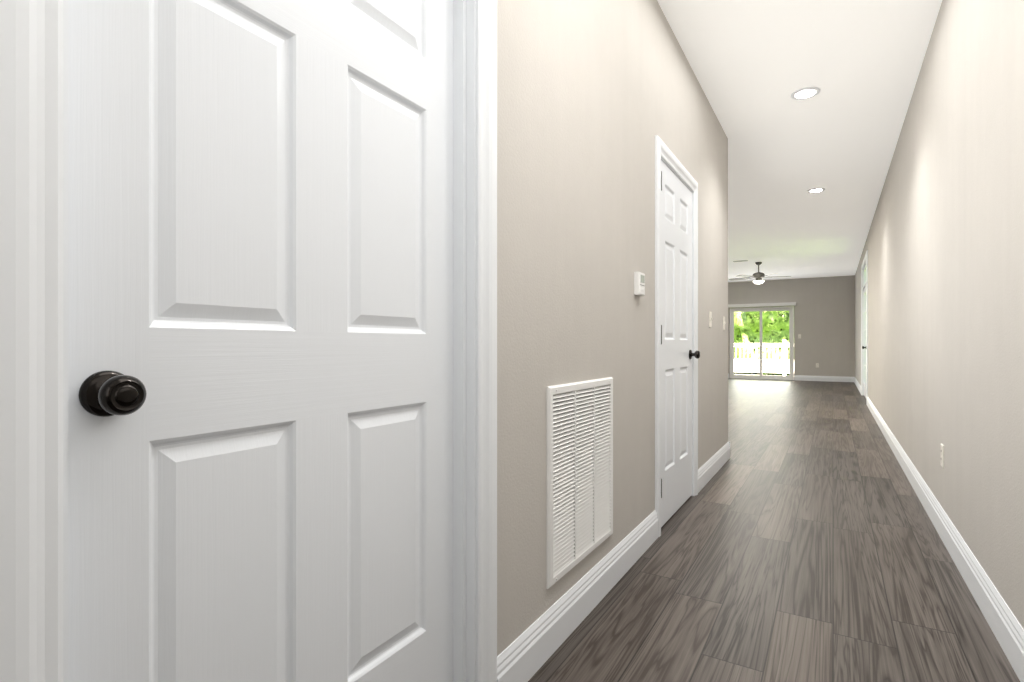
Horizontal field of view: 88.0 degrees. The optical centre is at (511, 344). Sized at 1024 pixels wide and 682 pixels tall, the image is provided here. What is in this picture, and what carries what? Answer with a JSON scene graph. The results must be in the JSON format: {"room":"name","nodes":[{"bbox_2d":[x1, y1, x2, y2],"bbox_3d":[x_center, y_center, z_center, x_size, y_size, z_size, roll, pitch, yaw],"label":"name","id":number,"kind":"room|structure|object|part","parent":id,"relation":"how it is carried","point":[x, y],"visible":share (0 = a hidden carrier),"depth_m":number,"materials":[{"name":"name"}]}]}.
{"room":"home hallway","nodes":[
{"label":"home hallway","id":0,"kind":"room"},
{"bbox_2d":[497,0,727,655],"bbox_3d":[0.090,-0.398,1.775,0.120,2.780,6.730,0,0,31],"label":"wall","id":1,"kind":"structure","parent":0,"point":[594,97],"depth_m":1.98,"materials":[{"name":"paint"}]},
{"bbox_2d":[0,0,496,681],"bbox_3d":[-0.305,-0.041,0.988,0.020,2.065,1.014,0,0,31],"label":"door frame","id":2,"kind":"structure","parent":1,"relation":"attached to","point":[30,340],"depth_m":0.60,"materials":[{"name":"white wood"}]},
{"bbox_2d":[63,0,475,681],"bbox_3d":[-0.365,-0.007,1.024,0.120,1.998,0.880,0,0,31],"label":"door jamb","id":3,"kind":"structure","parent":1,"relation":"in","point":[463,340],"depth_m":1.36,"materials":[{"name":"white wood"}]},
{"bbox_2d":[68,0,452,681],"bbox_3d":[-0.353,-0.003,1.017,0.098,1.965,0.838,0,0,31],"label":"door","id":4,"kind":"structure","parent":3,"relation":"attached to","point":[260,340],"depth_m":0.92,"materials":[{"name":"white wood"}]},
{"bbox_3d":[-0.523,0.067,0.703,0.062,0.062,0.062,0,0,31],"label":"knob","id":5,"kind":"part","parent":4,"relation":"part of","materials":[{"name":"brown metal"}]},
{"bbox_2d":[546,377,612,588],"bbox_3d":[0.265,0.459,1.936,0.013,0.646,0.576,0,0,31],"label":"air vent","id":6,"kind":"object","parent":1,"relation":"in","point":[579,471],"visible":1,"depth_m":1.88,"materials":[{"name":"white metal"}]},
{"bbox_2d":[497,441,729,681],"bbox_3d":[0.152,0.922,1.747,0.016,0.140,6.746,0,0,31],"label":"baseboard","id":7,"kind":"structure","parent":1,"relation":"attached to","point":[526,654],"depth_m":1.87,"materials":[{"name":"white wood"}]},
{"bbox_2d":[634,272,644,295],"bbox_3d":[0.596,-0.280,2.468,0.028,0.105,0.080,0,0,31],"label":"thermostat","id":8,"kind":"object","parent":1,"relation":"attached to","point":[639,283],"visible":1,"depth_m":2.44,"materials":[{"name":"white plastic"}]},
{"bbox_2d":[655,135,697,536],"bbox_3d":[0.927,-0.007,3.158,0.120,1.998,0.804,0,0,31],"label":"door jamb","id":9,"kind":"structure","parent":1,"relation":"in","point":[692,317],"depth_m":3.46,"materials":[{"name":"white wood"}]},
{"bbox_2d":[661,160,699,526],"bbox_3d":[0.985,-0.003,3.115,0.098,1.965,0.775,0,0,31],"label":"door","id":10,"kind":"structure","parent":9,"relation":"attached to","point":[677,354],"depth_m":3.09,"materials":[{"name":"white wood"}]},
{"bbox_3d":[0.782,-0.050,2.795,0.017,1.732,0.017,0,0,31],"label":"door hinges","id":11,"kind":"part","parent":10,"relation":"part of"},
{"bbox_3d":[1.168,0.067,3.384,0.062,0.062,0.062,0,0,31],"label":"knob","id":12,"kind":"part","parent":10,"relation":"part of","materials":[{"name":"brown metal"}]},
{"bbox_2d":[709,312,712,326],"bbox_3d":[1.482,-0.183,3.942,0.017,0.115,0.070,0,0,31],"label":"light switch","id":13,"kind":"object","parent":1,"relation":"attached to","point":[710,319],"visible":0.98,"depth_m":3.93,"materials":[{"name":"white plastic"}]},
{"bbox_2d":[528,378,1019,681],"bbox_3d":[1.766,1.042,7.465,5.927,0.100,18.440,0,0,31],"label":"floor","id":14,"kind":"structure","parent":0,"point":[799,539],"depth_m":2.23,"materials":[{"name":"brown wood"}]},
{"bbox_2d":[728,275,854,377],"bbox_3d":[6.511,-0.398,15.300,5.687,2.780,0.120,0,0,31],"label":"wall","id":15,"kind":"structure","parent":0,"point":[824,317],"depth_m":14.22,"materials":[{"name":"paint"}]},
{"bbox_2d":[730,306,793,379],"bbox_3d":[7.033,-0.023,14.971,1.640,2.030,0.122,0,0,31],"label":"sliding door","id":16,"kind":"structure","parent":15,"relation":"in","point":[790,309],"depth_m":14.94,"materials":[{"name":"white plastic"}]},
{"bbox_2d":[728,302,795,307],"bbox_3d":[6.992,-1.098,14.895,1.750,0.090,0.074,0,0,31],"label":"blind valance","id":17,"kind":"object","parent":15,"relation":"attached to","point":[763,304],"visible":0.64,"depth_m":14.85,"materials":[{"name":"white plastic"}]},
{"bbox_2d":[728,373,853,381],"bbox_3d":[6.476,0.922,15.242,5.687,0.140,0.016,0,0,31],"label":"baseboard","id":18,"kind":"structure","parent":15,"relation":"attached to","point":[823,378],"depth_m":14.12,"materials":[{"name":"white wood"}]},
{"bbox_2d":[657,0,941,281],"bbox_3d":[1.766,-1.838,7.465,5.927,0.100,18.440,0,0,31],"label":"ceiling","id":19,"kind":"structure","parent":0,"point":[755,64],"depth_m":4.02,"materials":[{"name":"paint"}]},
{"bbox_2d":[729,262,790,283],"bbox_3d":[5.411,-1.549,11.628,1.260,0.478,1.220,0,0,31],"label":"ceiling fan","id":20,"kind":"object","parent":19,"relation":"hanging from","point":[758,276],"visible":1,"depth_m":11.52,"materials":[{"name":"grey metal"}]},
{"bbox_2d":[791,87,820,99],"bbox_3d":[2.089,-1.782,3.774,0.188,0.012,0.188,0,0,31],"label":"recessed light","id":21,"kind":"object","parent":19,"relation":"in","point":[805,93],"visible":1,"depth_m":3.77,"materials":[{"name":"white plastic"}]},
{"bbox_2d":[807,188,824,192],"bbox_3d":[3.529,-1.782,6.152,0.188,0.012,0.188,0,0,31],"label":"recessed light","id":22,"kind":"object","parent":19,"relation":"in","point":[815,190],"visible":0.98,"depth_m":6.16,"materials":[{"name":"white plastic"}]},
{"bbox_2d":[855,0,1023,628],"bbox_3d":[4.281,-0.398,6.012,0.120,2.780,18.320,0,0,31],"label":"wall","id":23,"kind":"structure","parent":0,"point":[944,245],"depth_m":2.33,"materials":[{"name":"paint"}]},
{"bbox_2d":[862,261,865,397],"bbox_3d":[6.328,-0.237,9.437,0.164,2.458,1.856,0,0,31],"label":"door","id":24,"kind":"structure","parent":23,"relation":"in","point":[864,331],"depth_m":10.12,"materials":[{"name":"white wood"}]},
{"bbox_2d":[861,250,867,404],"bbox_3d":[6.287,-0.268,9.461,0.020,2.520,1.980,0,0,31],"label":"door frame","id":25,"kind":"structure","parent":23,"relation":"attached to","point":[865,259],"depth_m":8.64,"materials":[{"name":"white wood"}]},
{"bbox_2d":[854,377,1023,681],"bbox_3d":[4.191,0.922,5.996,0.016,0.140,18.200,0,0,31],"label":"baseboard","id":26,"kind":"structure","parent":23,"relation":"attached to","point":[1007,629],"depth_m":2.15,"materials":[{"name":"white wood"}]},
{"bbox_2d":[940,443,943,467],"bbox_3d":[2.226,0.577,2.744,0.008,0.115,0.070,0,0,31],"label":"electrical outlet","id":27,"kind":"object","parent":23,"relation":"attached to","point":[941,454],"visible":0.98,"depth_m":2.73,"materials":[{"name":"white plastic"}]},
{"label":"outside","id":28,"kind":"structure","parent":0,"visible":0},
{"bbox_3d":[15.541,1.517,25.661,120.000,0.150,120.000,0,0,31],"label":"ground","id":29,"kind":"structure","parent":28,"visible":0},
{"bbox_2d":[734,315,775,374],"bbox_3d":[10.005,-2.554,25.154,7.743,9.270,8.476,0,0,31],"label":"tree","id":30,"kind":"object","parent":29,"relation":"on","point":[736,341],"depth_m":21.67,"materials":[{"name":"green plant"}]},
{"bbox_2d":[734,306,788,375],"bbox_3d":[11.150,-1.800,21.674,7.205,6.598,6.741,0,0,31],"label":"tree","id":31,"kind":"object","parent":29,"relation":"on","point":[752,322],"depth_m":20.38,"materials":[{"name":"green plant"}]},
{"bbox_3d":[7.649,1.227,16.201,5.500,0.430,2.600,0,0,31],"label":"deck floor","id":32,"kind":"structure","parent":29,"relation":"on","visible":0},
{"bbox_2d":[734,340,788,375],"bbox_3d":[7.646,0.440,16.195,5.524,1.145,2.587,0,0,31],"label":"railing","id":33,"kind":"object","parent":32,"relation":"on","point":[773,364],"depth_m":17.27,"materials":[{"name":"white paint"}]}
]}

